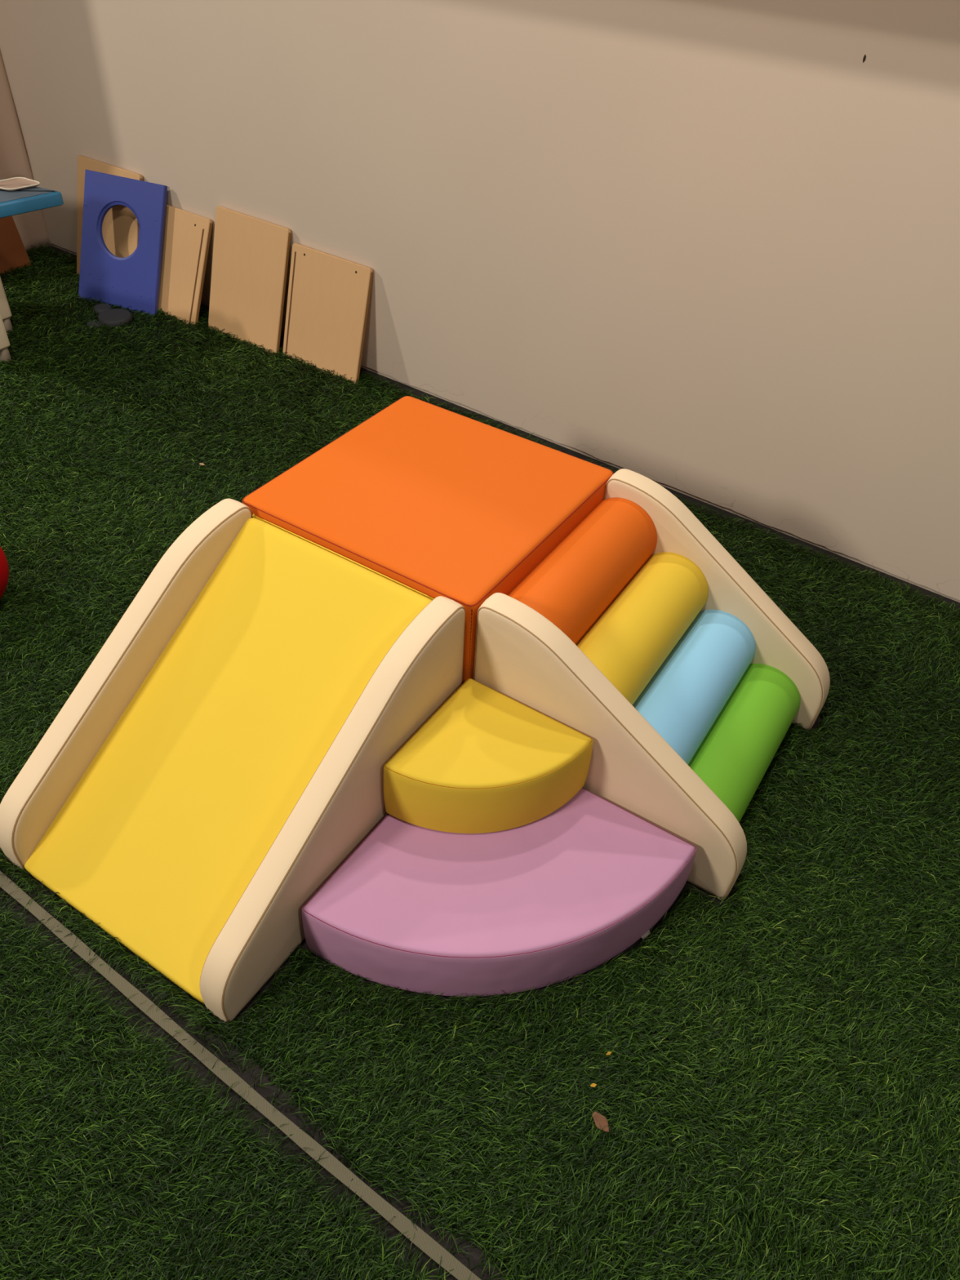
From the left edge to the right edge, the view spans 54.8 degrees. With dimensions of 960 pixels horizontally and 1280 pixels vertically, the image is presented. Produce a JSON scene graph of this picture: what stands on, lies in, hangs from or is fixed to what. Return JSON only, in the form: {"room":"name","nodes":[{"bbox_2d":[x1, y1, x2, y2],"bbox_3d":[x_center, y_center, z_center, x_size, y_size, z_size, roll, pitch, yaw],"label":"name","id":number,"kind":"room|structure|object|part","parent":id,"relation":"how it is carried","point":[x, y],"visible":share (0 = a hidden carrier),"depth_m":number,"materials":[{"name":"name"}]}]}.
{"room":"indoor play area","nodes":[
{"label":"indoor play area","id":0,"kind":"room"},
{"bbox_2d":[0,48,51,253],"bbox_3d":[-2.066,-2.594,3.120,0.132,2.618,0.716,25,47,22],"label":"wall","id":1,"kind":"structure","parent":0,"point":[31,226],"depth_m":3.87,"materials":[{"name":"beige paint"}]},
{"bbox_2d":[0,0,959,602],"bbox_3d":[0.456,-1.215,2.504,5.930,1.630,0.121,27,47,24],"label":"wall","id":2,"kind":"structure","parent":0,"point":[708,251],"depth_m":2.60,"materials":[{"name":"paint"}]},
{"bbox_2d":[0,245,959,1279],"bbox_3d":[-1.505,-0.095,2.354,10.000,0.001,7.200,25,47,22],"label":"floor","id":3,"kind":"structure","parent":0,"point":[264,1091],"depth_m":1.56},
{"bbox_2d":[0,498,465,1023],"bbox_3d":[-0.475,0.175,1.768,0.607,0.478,0.720,25,47,22],"label":"slide","id":4,"kind":"object","parent":3,"relation":"on","point":[225,749],"visible":0.91,"depth_m":1.75,"materials":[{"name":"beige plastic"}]},
{"bbox_3d":[-0.703,0.070,1.868,0.067,0.478,0.712,25,47,22],"label":"panel","id":5,"kind":"part","parent":4,"relation":"part of","materials":[{"name":"beige plastic"}]},
{"bbox_3d":[-0.251,0.284,1.664,0.067,0.478,0.712,25,47,22],"label":"panel","id":6,"kind":"part","parent":4,"relation":"part of","materials":[{"name":"beige plastic"}]},
{"bbox_2d":[0,871,480,1279],"bbox_3d":[-0.453,0.688,1.536,3.201,0.005,0.034,27,47,23],"label":"edging strip","id":7,"kind":"object","parent":3,"relation":"on","point":[421,1239],"visible":1,"depth_m":1.49,"materials":[{"name":"grey metal"}]},
{"bbox_2d":[0,241,959,1279],"bbox_3d":[-0.590,0.338,1.917,5.682,0.037,3.648,25,47,22],"label":"artificial grass","id":8,"kind":"structure","parent":3,"relation":"on","point":[58,300],"depth_m":1.60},
{"bbox_2d":[0,546,8,599],"bbox_3d":[-1.287,-0.168,2.261,0.244,0.244,0.244,25,47,22],"label":"ball","id":9,"kind":"object","parent":8,"relation":"on","point":[4,569],"visible":1,"depth_m":2.27,"materials":[{"name":"red plastic"}]},
{"bbox_2d":[0,215,31,275],"bbox_3d":[-2.054,-1.654,3.737,0.101,0.380,0.380,25,47,22],"label":"panel","id":10,"kind":"object","parent":8,"relation":"on","point":[13,253],"visible":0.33,"depth_m":3.87,"materials":[{"name":"orange wood"}]},
{"bbox_2d":[0,178,63,364],"bbox_3d":[-1.936,-1.329,3.295,0.832,0.508,0.517,18,44,15],"label":"table","id":11,"kind":"object","parent":8,"relation":"on","point":[34,198],"visible":0.95,"depth_m":3.17,"materials":[{"name":"blue plastic"}]},
{"bbox_3d":[-1.723,-1.186,3.140,0.116,0.403,0.092,25,47,22],"label":"leg","id":12,"kind":"part","parent":11,"relation":"part of","materials":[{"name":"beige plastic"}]},
{"bbox_3d":[-1.788,-1.349,3.313,0.078,0.403,0.080,25,47,22],"label":"leg","id":13,"kind":"part","parent":11,"relation":"part of","materials":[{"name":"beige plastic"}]},
{"bbox_2d":[0,177,39,191],"bbox_3d":[-1.608,-1.572,3.197,0.130,0.011,0.131,25,47,22],"label":"serving tray","id":14,"kind":"object","parent":11,"relation":"on","point":[15,184],"visible":1,"depth_m":3.21,"materials":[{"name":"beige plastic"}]},
{"bbox_2d":[86,320,102,329],"bbox_3d":[-1.477,-1.208,3.555,0.058,0.016,0.058,25,47,22],"label":"disc","id":15,"kind":"object","parent":8,"relation":"on","point":[90,323],"visible":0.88,"depth_m":3.54,"materials":[{"name":"grey stone"}]},
{"bbox_2d":[93,303,111,315],"bbox_3d":[-1.486,-1.301,3.649,0.068,0.026,0.068,25,47,22],"label":"disc","id":16,"kind":"object","parent":8,"relation":"on","point":[100,308],"visible":0.68,"depth_m":3.63,"materials":[{"name":"grey stone"}]},
{"bbox_2d":[76,155,142,275],"bbox_3d":[-1.497,-1.656,3.730,0.373,0.454,0.152,27,47,24],"label":"plywood board","id":17,"kind":"object","parent":8,"relation":"on","point":[120,226],"visible":0.44,"depth_m":3.69,"materials":[{"name":"brown wood"}]},
{"bbox_2d":[97,308,132,328],"bbox_3d":[-1.413,-1.246,3.586,0.124,0.028,0.124,25,47,22],"label":"disc","id":18,"kind":"object","parent":8,"relation":"on","point":[113,317],"visible":0.99,"depth_m":3.56,"materials":[{"name":"grey stone"}]},
{"bbox_2d":[78,169,167,318],"bbox_3d":[-1.402,-1.542,3.618,0.372,0.450,0.212,18,44,15],"label":"board","id":19,"kind":"object","parent":8,"relation":"on","point":[133,280],"visible":0.95,"depth_m":3.61,"materials":[{"name":"blue wood"}]},
{"bbox_2d":[157,204,212,324],"bbox_3d":[-1.201,-1.464,3.600,0.362,0.375,0.170,27,47,24],"label":"plywood board","id":20,"kind":"object","parent":8,"relation":"on","point":[186,235],"visible":0.59,"depth_m":3.56,"materials":[{"name":"brown wood"}]},
{"bbox_2d":[208,205,291,355],"bbox_3d":[-0.859,-1.325,3.425,0.365,0.432,0.141,27,47,24],"label":"plywood board","id":21,"kind":"object","parent":8,"relation":"on","point":[251,256],"visible":0.91,"depth_m":3.40,"materials":[{"name":"brown wood"}]},
{"bbox_2d":[282,243,373,383],"bbox_3d":[-0.549,-1.157,3.294,0.361,0.390,0.121,27,47,24],"label":"plywood board","id":22,"kind":"object","parent":8,"relation":"on","point":[328,297],"visible":0.91,"depth_m":3.28,"materials":[{"name":"brown wood"}]},
{"bbox_2d":[242,395,613,684],"bbox_3d":[-0.110,-0.175,2.187,0.601,0.463,0.601,25,47,22],"label":"foam block","id":23,"kind":"object","parent":8,"relation":"on","point":[434,500],"visible":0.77,"depth_m":1.98,"materials":[{"name":"orange plastic"}]},
{"bbox_2d":[302,787,696,996],"bbox_3d":[0.046,0.476,1.716,0.527,0.148,0.527,25,47,22],"label":"step","id":24,"kind":"structure","parent":8,"relation":"on","point":[554,897],"depth_m":1.64,"materials":[{"name":"pink plastic"}]},
{"bbox_2d":[383,678,593,833],"bbox_3d":[0.017,0.253,1.740,0.287,0.146,0.287,25,47,22],"label":"step","id":25,"kind":"structure","parent":24,"relation":"on","point":[486,761],"depth_m":1.70,"materials":[{"name":"yellow plastic"}]},
{"bbox_2d":[590,1083,596,1087],"bbox_3d":[0.187,0.732,1.522,0.011,0.004,0.006,-29,51,-31],"label":"leaf","id":26,"kind":"object","parent":8,"relation":"on","point":[593,1085],"visible":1,"depth_m":1.52,"materials":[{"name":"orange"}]},
{"bbox_2d":[592,1111,608,1132],"bbox_3d":[0.193,0.770,1.479,0.033,0.011,0.020,18,44,16],"label":"dry leaf","id":27,"kind":"object","parent":8,"relation":"on","point":[600,1121],"visible":1,"depth_m":1.48,"materials":[{"name":"brown plant"}]},
{"bbox_2d":[473,468,830,899],"bbox_3d":[0.388,0.054,1.961,0.629,0.476,0.608,25,46,22],"label":"ramp","id":28,"kind":"object","parent":8,"relation":"on","point":[638,633],"visible":0.83,"depth_m":1.90,"materials":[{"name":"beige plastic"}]},
{"bbox_3d":[0.252,0.208,1.783,0.607,0.476,0.067,25,46,22],"label":"panel","id":29,"kind":"part","parent":28,"relation":"part of","materials":[{"name":"beige plastic"}]},
{"bbox_3d":[0.542,-0.090,2.130,0.607,0.476,0.067,25,46,22],"label":"panel","id":30,"kind":"part","parent":28,"relation":"part of","materials":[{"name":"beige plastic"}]}
]}

